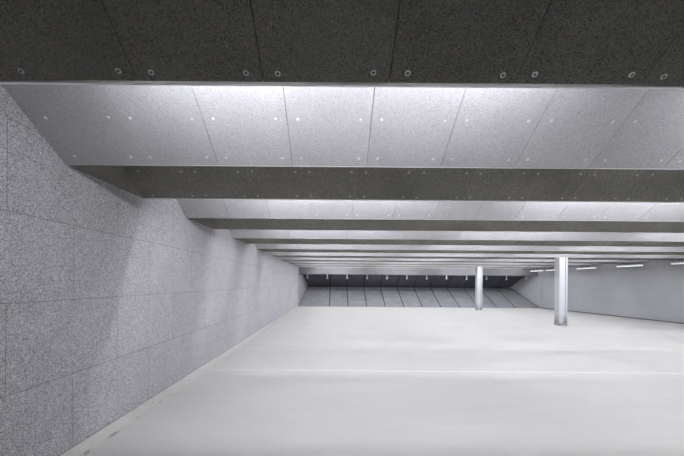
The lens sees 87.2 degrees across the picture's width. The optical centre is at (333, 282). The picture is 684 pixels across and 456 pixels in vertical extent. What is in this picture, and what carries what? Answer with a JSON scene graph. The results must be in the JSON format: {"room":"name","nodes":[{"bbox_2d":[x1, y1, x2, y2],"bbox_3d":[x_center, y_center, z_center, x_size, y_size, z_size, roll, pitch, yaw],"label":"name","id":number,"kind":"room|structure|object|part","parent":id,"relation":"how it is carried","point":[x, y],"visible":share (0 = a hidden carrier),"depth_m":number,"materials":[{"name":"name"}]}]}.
{"room":"sports facility","nodes":[
{"label":"sports facility","id":0,"kind":"room"},
{"bbox_2d":[0,84,297,455],"bbox_3d":[-2.334,-0.182,11.800,0.200,3.250,29.600,0,0,0],"label":"wall","id":1,"kind":"structure","parent":0,"point":[111,296],"depth_m":3.37,"materials":[{"name":"grey concrete"}]},
{"bbox_2d":[61,306,299,455],"bbox_3d":[-2.165,1.430,9.550,0.162,0.028,25.100,0,0,0],"label":"baseboard","id":2,"kind":"structure","parent":1,"relation":"attached to","point":[82,449],"depth_m":4.17,"materials":[{"name":"grey concrete"}]},
{"bbox_2d":[85,306,683,455],"bbox_3d":[6.221,1.607,11.800,17.535,0.200,30.000,0,0,0],"label":"floor","id":3,"kind":"structure","parent":0,"point":[252,406],"depth_m":4.89,"materials":[{"name":"white concrete"}]},
{"bbox_2d":[209,369,623,372],"bbox_3d":[5.819,1.502,5.978,15.799,0.003,0.025,0,0,0],"label":"joint","id":4,"kind":"object","parent":3,"relation":"on","point":[209,369],"visible":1,"depth_m":5.97,"materials":[{"name":"grey concrete"}]},
{"bbox_2d":[298,267,541,307],"bbox_3d":[5.274,0.287,23.435,14.999,2.424,2.670,0,0,0],"label":"trap","id":5,"kind":"object","parent":3,"relation":"on","point":[523,293],"visible":0.76,"depth_m":23.57,"materials":[{"name":"grey metal"}]},
{"bbox_3d":[-2.035,0.237,23.427,0.030,2.414,2.681,0,0,9],"label":"plate","id":6,"kind":"part","parent":5,"relation":"part of","materials":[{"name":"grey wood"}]},
{"bbox_3d":[-1.248,0.864,23.355,1.907,1.166,2.510,0,0,0],"label":"ramp plate","id":7,"kind":"part","parent":5,"relation":"part of","materials":[{"name":"grey metal"}]},
{"bbox_3d":[-1.239,-0.382,23.720,1.907,1.165,2.000,0,0,0],"label":"plate","id":8,"kind":"part","parent":5,"relation":"part of","materials":[{"name":"metal"}]},
{"bbox_3d":[0.315,-0.370,23.720,1.089,1.165,2.000,0,0,0],"label":"plate","id":9,"kind":"part","parent":5,"relation":"part of","materials":[{"name":"metal"}]},
{"bbox_3d":[0.306,0.875,23.355,1.089,1.166,2.510,0,0,0],"label":"ramp plate","id":10,"kind":"part","parent":5,"relation":"part of","materials":[{"name":"grey metal"}]},
{"bbox_3d":[1.460,-0.362,23.720,1.089,1.165,2.000,0,0,0],"label":"plate","id":11,"kind":"part","parent":5,"relation":"part of","materials":[{"name":"metal"}]},
{"bbox_3d":[1.451,0.884,23.355,1.089,1.166,2.510,0,0,0],"label":"ramp plate","id":12,"kind":"part","parent":5,"relation":"part of","materials":[{"name":"grey metal"}]},
{"bbox_3d":[2.605,-0.353,23.720,1.089,1.165,2.000,0,0,0],"label":"plate","id":13,"kind":"part","parent":5,"relation":"part of","materials":[{"name":"metal"}]},
{"bbox_3d":[2.596,0.892,23.355,1.089,1.166,2.510,0,0,0],"label":"ramp plate","id":14,"kind":"part","parent":5,"relation":"part of","materials":[{"name":"grey metal"}]},
{"bbox_3d":[3.750,-0.344,23.720,1.089,1.165,2.000,0,0,0],"label":"plate","id":15,"kind":"part","parent":5,"relation":"part of","materials":[{"name":"metal"}]},
{"bbox_3d":[3.741,0.901,23.355,1.089,1.166,2.510,0,0,0],"label":"ramp plate","id":16,"kind":"part","parent":5,"relation":"part of","materials":[{"name":"grey metal"}]},
{"bbox_3d":[4.895,-0.336,23.720,1.089,1.165,2.000,0,0,0],"label":"plate","id":17,"kind":"part","parent":5,"relation":"part of","materials":[{"name":"metal"}]},
{"bbox_3d":[4.886,0.910,23.355,1.089,1.166,2.510,0,0,0],"label":"ramp plate","id":18,"kind":"part","parent":5,"relation":"part of","materials":[{"name":"grey metal"}]},
{"bbox_3d":[6.040,-0.327,23.720,1.089,1.165,2.000,0,0,0],"label":"plate","id":19,"kind":"part","parent":5,"relation":"part of","materials":[{"name":"metal"}]},
{"bbox_3d":[6.031,0.918,23.355,1.089,1.166,2.510,0,0,0],"label":"ramp plate","id":20,"kind":"part","parent":5,"relation":"part of","materials":[{"name":"grey metal"}]},
{"bbox_3d":[7.185,-0.319,23.720,1.089,1.165,2.000,0,0,0],"label":"plate","id":21,"kind":"part","parent":5,"relation":"part of","materials":[{"name":"metal"}]},
{"bbox_3d":[7.176,0.927,23.355,1.089,1.166,2.510,0,0,0],"label":"ramp plate","id":22,"kind":"part","parent":5,"relation":"part of","materials":[{"name":"grey metal"}]},
{"bbox_3d":[8.330,-0.310,23.720,1.089,1.165,2.000,0,0,0],"label":"plate","id":23,"kind":"part","parent":5,"relation":"part of","materials":[{"name":"metal"}]},
{"bbox_3d":[8.321,0.935,23.355,1.089,1.166,2.510,0,0,0],"label":"ramp plate","id":24,"kind":"part","parent":5,"relation":"part of","materials":[{"name":"grey metal"}]},
{"bbox_3d":[9.475,-0.301,23.720,1.089,1.165,2.000,0,0,0],"label":"plate","id":25,"kind":"part","parent":5,"relation":"part of","materials":[{"name":"metal"}]},
{"bbox_3d":[9.466,0.944,23.355,1.089,1.166,2.510,0,0,0],"label":"ramp plate","id":26,"kind":"part","parent":5,"relation":"part of","materials":[{"name":"grey metal"}]},
{"bbox_3d":[10.620,-0.293,23.720,1.089,1.165,2.000,0,0,0],"label":"plate","id":27,"kind":"part","parent":5,"relation":"part of","materials":[{"name":"metal"}]},
{"bbox_3d":[10.611,0.953,23.355,1.089,1.166,2.510,0,0,0],"label":"ramp plate","id":28,"kind":"part","parent":5,"relation":"part of","materials":[{"name":"grey metal"}]},
{"bbox_3d":[11.948,-0.283,23.720,1.456,1.165,2.000,0,0,0],"label":"plate","id":29,"kind":"part","parent":5,"relation":"part of","materials":[{"name":"metal"}]},
{"bbox_3d":[11.939,0.963,23.355,1.456,1.166,2.510,0,0,0],"label":"ramp plate","id":30,"kind":"part","parent":5,"relation":"part of","materials":[{"name":"grey metal"}]},
{"bbox_3d":[12.499,0.346,23.428,0.029,2.414,2.712,0,0,-12],"label":"plate","id":31,"kind":"part","parent":5,"relation":"part of","materials":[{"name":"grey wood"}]},
{"bbox_2d":[475,267,482,309],"bbox_3d":[8.123,-0.104,20.123,0.297,3.250,0.297,0,0,0],"label":"column","id":32,"kind":"structure","parent":3,"relation":"on","point":[478,270],"depth_m":19.98,"materials":[{"name":"metal"}]},
{"bbox_2d":[554,257,567,325],"bbox_3d":[8.123,-0.104,12.848,0.297,3.250,0.297,0,0,0],"label":"column","id":33,"kind":"structure","parent":3,"relation":"on","point":[561,263],"depth_m":12.71,"materials":[{"name":"metal"}]},
{"bbox_2d":[308,267,502,288],"bbox_3d":[5.146,-0.126,26.700,14.759,3.250,0.200,0,0,0],"label":"wall","id":34,"kind":"structure","parent":0,"point":[330,286],"depth_m":26.60,"materials":[{"name":"concrete"}]},
{"bbox_2d":[503,260,683,322],"bbox_3d":[13.513,-0.064,11.800,0.200,3.250,29.665,0,0,-3],"label":"wall","id":35,"kind":"structure","parent":0,"point":[654,290],"depth_m":16.18,"materials":[{"name":"grey paint"}]},
{"bbox_2d":[541,307,683,323],"bbox_3d":[13.526,1.536,9.550,0.020,0.050,25.146,0,0,-3],"label":"baseboard","id":36,"kind":"structure","parent":35,"relation":"attached to","point":[541,307],"depth_m":16.16,"materials":[{"name":"rubber"}]},
{"bbox_3d":[6.247,-1.843,11.800,17.535,0.200,30.000,0,0,0],"label":"ceiling","id":37,"kind":"structure","parent":0,"visible":0},
{"bbox_2d":[0,0,683,88],"bbox_3d":[5.900,-1.338,1.254,16.242,0.816,1.056,0,0,0],"label":"ceiling baffle","id":38,"kind":"structure","parent":37,"relation":"hanging from","point":[566,44],"depth_m":1.60,"materials":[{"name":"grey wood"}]},
{"bbox_3d":[5.897,-0.945,1.772,16.242,0.031,0.020,0,0,0],"label":"edge trim","id":39,"kind":"part","parent":38,"relation":"part of","materials":[{"name":"metal"}]},
{"bbox_2d":[2,84,683,169],"bbox_3d":[5.863,-1.333,2.470,16.168,0.827,1.045,0,0,0],"label":"ceiling baffle","id":40,"kind":"structure","parent":37,"relation":"hanging from","point":[117,125],"depth_m":2.65,"materials":[{"name":"grey concrete"}]},
{"bbox_3d":[5.860,-0.930,2.979,16.168,0.022,0.009,0,0,0],"label":"edge trim","id":41,"kind":"part","parent":40,"relation":"part of","materials":[{"name":"grey metal"}]},
{"bbox_2d":[69,165,683,202],"bbox_3d":[5.827,-1.333,3.151,16.095,0.826,2.151,0,0,0],"label":"ceiling baffle","id":42,"kind":"structure","parent":37,"relation":"hanging from","point":[146,182],"depth_m":3.98,"materials":[{"name":"grey concrete"}]},
{"bbox_3d":[5.824,-0.946,4.217,16.095,0.031,0.020,0,0,0],"label":"edge trim","id":43,"kind":"part","parent":42,"relation":"part of","materials":[{"name":"metal"}]},
{"bbox_2d":[298,266,539,268],"bbox_3d":[5.281,-1.337,21.870,15.004,0.827,1.045,0,0,0],"label":"ceiling baffle","id":44,"kind":"structure","parent":37,"relation":"hanging from","point":[298,266],"depth_m":22.34,"materials":[{"name":"grey concrete"}]},
{"bbox_2d":[299,267,537,275],"bbox_3d":[5.256,-0.706,22.411,14.951,0.431,0.038,0,0,0],"label":"fascia","id":45,"kind":"object","parent":44,"relation":"hanging from","point":[302,270],"visible":0.98,"depth_m":22.39,"materials":[{"name":"grey metal"}]},
{"bbox_3d":[5.255,-0.498,22.411,14.951,0.015,0.038,0,0,0],"label":"rail","id":46,"kind":"part","parent":45,"relation":"part of","materials":[{"name":"grey metal"}]},
{"bbox_2d":[294,264,554,266],"bbox_3d":[5.354,-1.336,19.445,15.150,0.827,1.045,0,0,0],"label":"ceiling baffle","id":47,"kind":"structure","parent":37,"relation":"hanging from","point":[294,264],"depth_m":19.90,"materials":[{"name":"grey concrete"}]},
{"bbox_2d":[294,265,554,267],"bbox_3d":[5.313,-1.337,20.197,15.068,0.826,2.291,0,0,0],"label":"ceiling baffle","id":48,"kind":"structure","parent":37,"relation":"hanging from","point":[294,265],"depth_m":21.28,"materials":[{"name":"grey concrete"}]},
{"bbox_2d":[177,199,683,221],"bbox_3d":[5.791,-1.333,4.895,16.023,0.827,1.045,0,0,0],"label":"ceiling baffle","id":49,"kind":"structure","parent":37,"relation":"hanging from","point":[192,208],"depth_m":5.23,"materials":[{"name":"grey concrete"}]},
{"bbox_3d":[5.788,-0.931,5.404,16.023,0.022,0.009,0,0,0],"label":"edge trim","id":50,"kind":"part","parent":49,"relation":"part of","materials":[{"name":"grey metal"}]},
{"bbox_2d":[188,218,683,232],"bbox_3d":[5.753,-1.334,5.587,15.948,0.826,2.171,0,0,0],"label":"ceiling baffle","id":51,"kind":"structure","parent":37,"relation":"hanging from","point":[214,223],"depth_m":6.51,"materials":[{"name":"grey concrete"}]},
{"bbox_3d":[5.750,-0.946,6.662,15.948,0.031,0.020,0,0,0],"label":"edge trim","id":52,"kind":"part","parent":51,"relation":"part of","materials":[{"name":"metal"}]},
{"bbox_2d":[290,263,595,265],"bbox_3d":[5.387,-1.337,17.762,15.215,0.826,2.271,0,0,0],"label":"ceiling baffle","id":53,"kind":"structure","parent":37,"relation":"hanging from","point":[290,263],"depth_m":18.82,"materials":[{"name":"grey concrete"}]},
{"bbox_2d":[288,261,602,264],"bbox_3d":[5.427,-1.336,17.020,15.295,0.827,1.045,0,0,0],"label":"ceiling baffle","id":54,"kind":"structure","parent":37,"relation":"hanging from","point":[288,261],"depth_m":17.48,"materials":[{"name":"grey concrete"}]},
{"bbox_3d":[5.424,-0.933,17.529,15.295,0.022,0.009,0,0,0],"label":"edge trim","id":55,"kind":"part","parent":54,"relation":"part of","materials":[{"name":"grey metal"}]},
{"bbox_2d":[229,230,683,240],"bbox_3d":[5.718,-1.334,7.320,15.877,0.827,1.045,0,0,0],"label":"ceiling baffle","id":56,"kind":"structure","parent":37,"relation":"hanging from","point":[287,234],"depth_m":7.71,"materials":[{"name":"grey concrete"}]},
{"bbox_3d":[5.715,-0.931,7.830,15.877,0.022,0.009,0,0,0],"label":"edge trim","id":57,"kind":"part","parent":56,"relation":"part of","materials":[{"name":"grey metal"}]},
{"bbox_2d":[233,238,683,246],"bbox_3d":[5.680,-1.334,8.021,15.802,0.826,2.191,0,0,0],"label":"ceiling baffle","id":58,"kind":"structure","parent":37,"relation":"hanging from","point":[244,240],"depth_m":8.99,"materials":[{"name":"grey concrete"}]},
{"bbox_3d":[5.677,-0.947,9.107,15.802,0.031,0.020,0,0,0],"label":"edge trim","id":59,"kind":"part","parent":58,"relation":"part of","materials":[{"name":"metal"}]},
{"bbox_2d":[283,260,644,263],"bbox_3d":[5.460,-1.336,15.326,15.362,0.826,2.251,0,0,0],"label":"ceiling baffle","id":60,"kind":"structure","parent":37,"relation":"hanging from","point":[283,260],"depth_m":16.37,"materials":[{"name":"grey concrete"}]},
{"bbox_3d":[5.457,-0.949,16.442,15.362,0.031,0.020,0,0,0],"label":"edge trim","id":61,"kind":"part","parent":60,"relation":"part of","materials":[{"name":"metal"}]},
{"bbox_2d":[616,264,642,266],"bbox_3d":[12.626,-0.966,15.351,0.100,0.526,1.300,0,0,0],"label":"hanging lamp","id":62,"kind":"object","parent":60,"relation":"hanging from","point":[636,264],"visible":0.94,"depth_m":15.31,"materials":[{"name":"white plastic"}]},
{"bbox_2d":[281,258,650,261],"bbox_3d":[5.500,-1.335,14.595,15.441,0.827,1.045,0,0,0],"label":"ceiling baffle","id":63,"kind":"structure","parent":37,"relation":"hanging from","point":[385,259],"depth_m":15.04,"materials":[{"name":"grey concrete"}]},
{"bbox_3d":[5.497,-0.933,15.104,15.441,0.022,0.009,0,0,0],"label":"edge trim","id":64,"kind":"part","parent":63,"relation":"part of","materials":[{"name":"grey metal"}]},
{"bbox_2d":[255,244,683,251],"bbox_3d":[5.645,-1.334,9.745,15.732,0.827,1.045,0,0,0],"label":"ceiling baffle","id":65,"kind":"structure","parent":37,"relation":"hanging from","point":[258,246],"depth_m":10.16,"materials":[{"name":"grey concrete"}]},
{"bbox_3d":[5.642,-0.932,10.255,15.732,0.022,0.009,0,0,0],"label":"edge trim","id":66,"kind":"part","parent":65,"relation":"part of","materials":[{"name":"grey metal"}]},
{"bbox_2d":[258,249,683,254],"bbox_3d":[5.607,-1.335,10.457,15.655,0.826,2.211,0,0,0],"label":"ceiling baffle","id":67,"kind":"structure","parent":37,"relation":"hanging from","point":[263,250],"depth_m":11.46,"materials":[{"name":"grey concrete"}]},
{"bbox_3d":[5.604,-0.948,11.552,15.655,0.031,0.020,0,0,0],"label":"edge trim","id":68,"kind":"part","parent":67,"relation":"part of","materials":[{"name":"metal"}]},
{"bbox_2d":[270,252,683,257],"bbox_3d":[5.572,-1.335,12.170,15.586,0.827,1.045,0,0,0],"label":"ceiling baffle","id":69,"kind":"structure","parent":37,"relation":"hanging from","point":[272,253],"depth_m":12.60,"materials":[{"name":"grey concrete"}]},
{"bbox_3d":[5.569,-0.932,12.680,15.586,0.022,0.009,0,0,0],"label":"edge trim","id":70,"kind":"part","parent":69,"relation":"part of","materials":[{"name":"grey metal"}]},
{"bbox_2d":[272,255,683,260],"bbox_3d":[5.533,-1.335,12.892,15.508,0.826,2.231,0,0,0],"label":"ceiling baffle","id":71,"kind":"structure","parent":37,"relation":"hanging from","point":[277,256],"depth_m":13.92,"materials":[{"name":"grey concrete"}]},
{"bbox_3d":[5.530,-0.948,13.997,15.508,0.031,0.020,0,0,0],"label":"edge trim","id":72,"kind":"part","parent":71,"relation":"part of","materials":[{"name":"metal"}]}
]}

